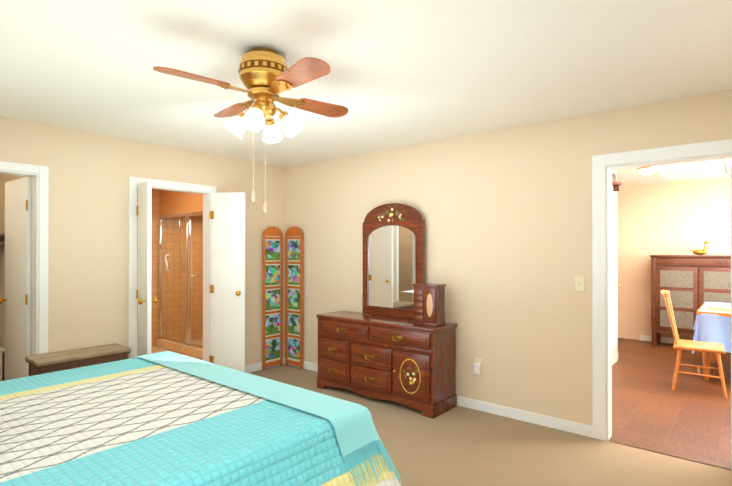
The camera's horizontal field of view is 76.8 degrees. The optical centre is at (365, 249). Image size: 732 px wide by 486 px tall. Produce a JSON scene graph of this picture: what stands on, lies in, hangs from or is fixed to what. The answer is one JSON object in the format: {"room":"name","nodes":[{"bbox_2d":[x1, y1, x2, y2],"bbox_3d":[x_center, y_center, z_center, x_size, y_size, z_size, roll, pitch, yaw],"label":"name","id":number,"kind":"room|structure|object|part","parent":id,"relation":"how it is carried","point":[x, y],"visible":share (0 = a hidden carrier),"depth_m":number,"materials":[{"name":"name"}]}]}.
{"room":"bedroom","nodes":[
{"label":"bedroom","id":0,"kind":"room"},
{"bbox_2d":[0,173,29,377],"bbox_3d":[-3.377,0.199,4.595,1.960,2.440,0.008,0,0,40],"label":"wall","id":1,"kind":"structure","parent":0,"point":[5,178],"depth_m":5.11,"materials":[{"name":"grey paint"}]},
{"bbox_2d":[2,338,202,378],"bbox_3d":[-2.499,1.472,5.824,2.380,0.100,3.050,0,0,40],"label":"floor","id":2,"kind":"structure","parent":0,"point":[155,349],"depth_m":6.55,"materials":[{"name":"beige tile"}]},
{"bbox_2d":[157,211,202,357],"bbox_3d":[-2.419,0.460,6.306,1.668,1.928,0.098,0,0,40],"label":"shower enclosure","id":3,"kind":"object","parent":2,"relation":"on","point":[188,347],"visible":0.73,"depth_m":6.35,"materials":[{"name":"clear glass"}]},
{"bbox_2d":[0,116,284,365],"bbox_3d":[-2.427,0.198,4.112,0.120,2.440,4.540,0,0,40],"label":"wall","id":4,"kind":"structure","parent":0,"point":[90,173],"depth_m":4.12,"materials":[{"name":"paint"}]},
{"bbox_2d":[0,177,31,379],"bbox_3d":[-3.018,0.405,4.000,0.600,2.010,0.162,0,0,38],"label":"closet door","id":5,"kind":"structure","parent":4,"relation":"in","point":[18,271],"depth_m":3.94,"materials":[{"name":"white wood"}]},
{"bbox_2d":[0,161,284,372],"bbox_3d":[-2.427,0.370,4.111,0.152,2.095,4.300,0,0,40],"label":"trim","id":6,"kind":"structure","parent":4,"relation":"attached to","point":[40,224],"depth_m":4.28,"materials":[{"name":"white wood"}]},
{"bbox_2d":[136,180,157,355],"bbox_3d":[-2.007,0.405,4.176,0.163,2.010,0.380,0,0,-38],"label":"bathroom door","id":7,"kind":"structure","parent":4,"relation":"in","point":[144,289],"depth_m":4.09,"materials":[{"name":"white wood"}]},
{"bbox_2d":[210,192,245,371],"bbox_3d":[-1.461,0.407,4.878,0.380,2.010,0.162,0,0,6],"label":"bathroom door","id":8,"kind":"structure","parent":4,"relation":"in","point":[228,277],"depth_m":4.86,"materials":[{"name":"white wood"}]},
{"bbox_2d":[137,188,156,348],"bbox_3d":[-3.376,0.204,6.554,0.101,2.440,3.050,0,0,40],"label":"wall","id":9,"kind":"structure","parent":0,"point":[154,191],"depth_m":6.78,"materials":[{"name":"beige paint"}]},
{"bbox_2d":[157,190,202,340],"bbox_3d":[-1.833,0.204,6.522,2.280,2.440,1.130,0,0,40],"label":"wall","id":10,"kind":"structure","parent":0,"point":[164,202],"depth_m":7.02,"materials":[{"name":"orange tile"}]},
{"bbox_2d":[179,216,184,273],"bbox_3d":[-2.766,-0.112,7.029,0.236,0.984,0.112,0,0,40],"label":"shower head","id":11,"kind":"object","parent":10,"relation":"attached to","point":[180,257],"visible":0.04,"depth_m":7.04},
{"bbox_2d":[0,0,731,185],"bbox_3d":[1.411,-1.065,3.811,6.420,0.116,8.970,0,0,40],"label":"ceiling","id":12,"kind":"structure","parent":0,"point":[402,73],"depth_m":2.56,"materials":[{"name":"paint"}]},
{"bbox_2d":[153,47,347,212],"bbox_3d":[-0.535,-0.606,2.416,0.813,0.840,0.813,0,0,5],"label":"fan","id":13,"kind":"object","parent":12,"relation":"hanging from","point":[267,76],"visible":1,"depth_m":2.34,"materials":[{"name":"brown wood"}]},
{"bbox_3d":[-0.550,-0.451,2.379,0.087,0.530,0.046,0,0,40],"label":"pullchain cord","id":14,"kind":"part","parent":13,"relation":"part of","materials":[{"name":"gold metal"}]},
{"bbox_2d":[637,167,656,174],"bbox_3d":[3.531,-0.975,5.788,0.220,0.086,0.220,0,0,40],"label":"ceiling light","id":15,"kind":"object","parent":12,"relation":"attached to","point":[646,170],"visible":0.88,"depth_m":5.73,"materials":[{"name":"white glass"}]},
{"bbox_2d":[250,364,731,485],"bbox_3d":[-0.475,1.464,2.491,4.970,0.100,4.320,0,0,40],"label":"floor","id":16,"kind":"structure","parent":0,"point":[457,445],"depth_m":3.18,"materials":[{"name":"beige carpet"}]},
{"bbox_2d":[25,343,130,375],"bbox_3d":[-2.354,1.132,3.802,0.315,0.570,0.680,0,0,40],"label":"bench","id":17,"kind":"object","parent":16,"relation":"on","point":[60,361],"visible":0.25,"depth_m":3.69,"materials":[{"name":"brown wood"}]},
{"bbox_2d":[0,351,401,485],"bbox_3d":[-1.316,0.813,2.088,2.472,1.200,2.444,0,0,40],"label":"bed","id":18,"kind":"object","parent":16,"relation":"on","point":[167,418],"visible":1,"depth_m":2.08,"materials":[{"name":"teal fabric"}]},
{"bbox_2d":[136,351,380,456],"bbox_3d":[-0.766,0.948,2.850,2.045,0.340,0.380,0,0,40],"label":"throw","id":19,"kind":"object","parent":18,"relation":"on","point":[354,433],"depth_m":2.40,"materials":[{"name":"teal fabric"}]},
{"bbox_2d":[262,226,302,369],"bbox_3d":[-0.983,0.574,5.444,0.336,1.695,0.336,0,0,40],"label":"screen","id":20,"kind":"object","parent":16,"relation":"on","point":[272,295],"visible":1,"depth_m":5.53,"materials":[{"name":"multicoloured wood"}]},
{"bbox_3d":[-1.117,0.574,5.528,0.022,1.695,0.295,0,0,40],"label":"panel","id":21,"kind":"part","parent":20,"relation":"part of","materials":[{"name":"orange wood"}]},
{"bbox_3d":[-0.867,0.574,5.551,0.295,1.695,0.022,0,0,40],"label":"panel","id":22,"kind":"part","parent":20,"relation":"part of","materials":[{"name":"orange wood"}]},
{"bbox_2d":[316,203,457,418],"bbox_3d":[0.147,0.482,4.443,1.400,1.876,0.454,0,0,40],"label":"dresser","id":23,"kind":"object","parent":16,"relation":"on","point":[395,341],"visible":1,"depth_m":4.36,"materials":[{"name":"brown wood"}]},
{"bbox_2d":[363,203,424,318],"bbox_3d":[0.262,0.207,4.591,0.740,1.325,0.061,0,0,40],"label":"mirror","id":24,"kind":"object","parent":23,"relation":"attached to","point":[393,233],"depth_m":4.56,"materials":[{"name":"brown wood"}]},
{"bbox_2d":[285,89,731,425],"bbox_3d":[0.981,0.198,4.158,5.070,2.440,0.120,0,0,40],"label":"wall","id":25,"kind":"structure","parent":0,"point":[506,214],"depth_m":3.92,"materials":[{"name":"paint"}]},
{"bbox_2d":[474,358,481,374],"bbox_3d":[0.980,1.031,4.053,0.072,0.144,0.040,0,0,40],"label":"outlet","id":26,"kind":"object","parent":25,"relation":"attached to","point":[478,366],"visible":1,"depth_m":4.04,"materials":[{"name":"beige plastic"}]},
{"bbox_2d":[288,139,731,469],"bbox_3d":[0.940,0.358,4.191,4.937,2.120,0.152,0,0,40],"label":"trim","id":27,"kind":"structure","parent":25,"relation":"attached to","point":[603,167],"depth_m":3.43,"materials":[{"name":"white wood"}]},
{"bbox_2d":[574,276,584,291],"bbox_3d":[1.631,0.267,3.528,0.072,0.118,0.021,0,0,40],"label":"switch plate","id":28,"kind":"object","parent":25,"relation":"attached to","point":[579,283],"visible":1,"depth_m":3.53,"materials":[{"name":"beige plastic"}]},
{"bbox_2d":[609,338,731,470],"bbox_3d":[3.443,1.470,4.987,4.800,0.100,4.556,0,0,40],"label":"floor","id":29,"kind":"structure","parent":0,"point":[688,418],"depth_m":4.21,"materials":[{"name":"brown tile"}]},
{"bbox_2d":[650,241,730,346],"bbox_3d":[4.739,0.653,6.553,1.160,1.543,0.465,0,0,40],"label":"hutch","id":30,"kind":"object","parent":29,"relation":"on","point":[692,284],"visible":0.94,"depth_m":6.49,"materials":[{"name":"brown wood"}]},
{"bbox_2d":[661,290,726,397],"bbox_3d":[3.355,0.926,4.742,0.548,0.993,0.464,0,0,36],"label":"chair","id":31,"kind":"object","parent":29,"relation":"on","point":[717,349],"visible":1,"depth_m":4.65,"materials":[{"name":"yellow wood"}]},
{"bbox_2d":[692,302,730,379],"bbox_3d":[4.466,1.040,5.044,1.377,0.760,1.356,0,0,40],"label":"dining table","id":32,"kind":"object","parent":29,"relation":"on","point":[712,322],"visible":0.9,"depth_m":4.94,"materials":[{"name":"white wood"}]},
{"bbox_2d":[612,170,730,339],"bbox_3d":[3.477,0.200,5.031,4.800,2.440,4.650,0,0,40],"label":"wall","id":33,"kind":"structure","parent":0,"point":[677,218],"depth_m":7.09,"materials":[{"name":"paint"}]},
{"bbox_2d":[612,200,619,364],"bbox_3d":[3.017,0.407,5.639,0.068,2.020,0.590,0,0,40],"label":"pantry door","id":34,"kind":"structure","parent":33,"relation":"in","point":[615,285],"depth_m":5.80,"materials":[{"name":"white wood"}]},
{"bbox_2d":[612,173,621,191],"bbox_3d":[3.009,-0.838,5.623,0.083,0.220,0.560,0,0,40],"label":"plaque","id":35,"kind":"object","parent":33,"relation":"attached to","point":[616,184],"visible":0.35,"depth_m":5.78,"materials":[{"name":"brown wood"}]},
{"bbox_2d":[640,335,686,343],"bbox_3d":[5.478,1.381,6.252,3.080,0.085,0.013,0,0,40],"label":"trim","id":36,"kind":"structure","parent":33,"relation":"attached to","point":[649,338],"depth_m":7.04,"materials":[{"name":"white"}]},
{"bbox_3d":[-4.033,1.467,3.816,2.180,0.100,2.140,0,0,40],"label":"floor","id":37,"kind":"structure","parent":0,"visible":0},
{"bbox_2d":[0,346,4,380],"bbox_3d":[-4.216,1.247,4.851,0.340,0.345,0.620,0,0,40],"label":"stool","id":38,"kind":"object","parent":37,"relation":"on","point":[2,349],"visible":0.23,"depth_m":4.97,"materials":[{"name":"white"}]}
]}

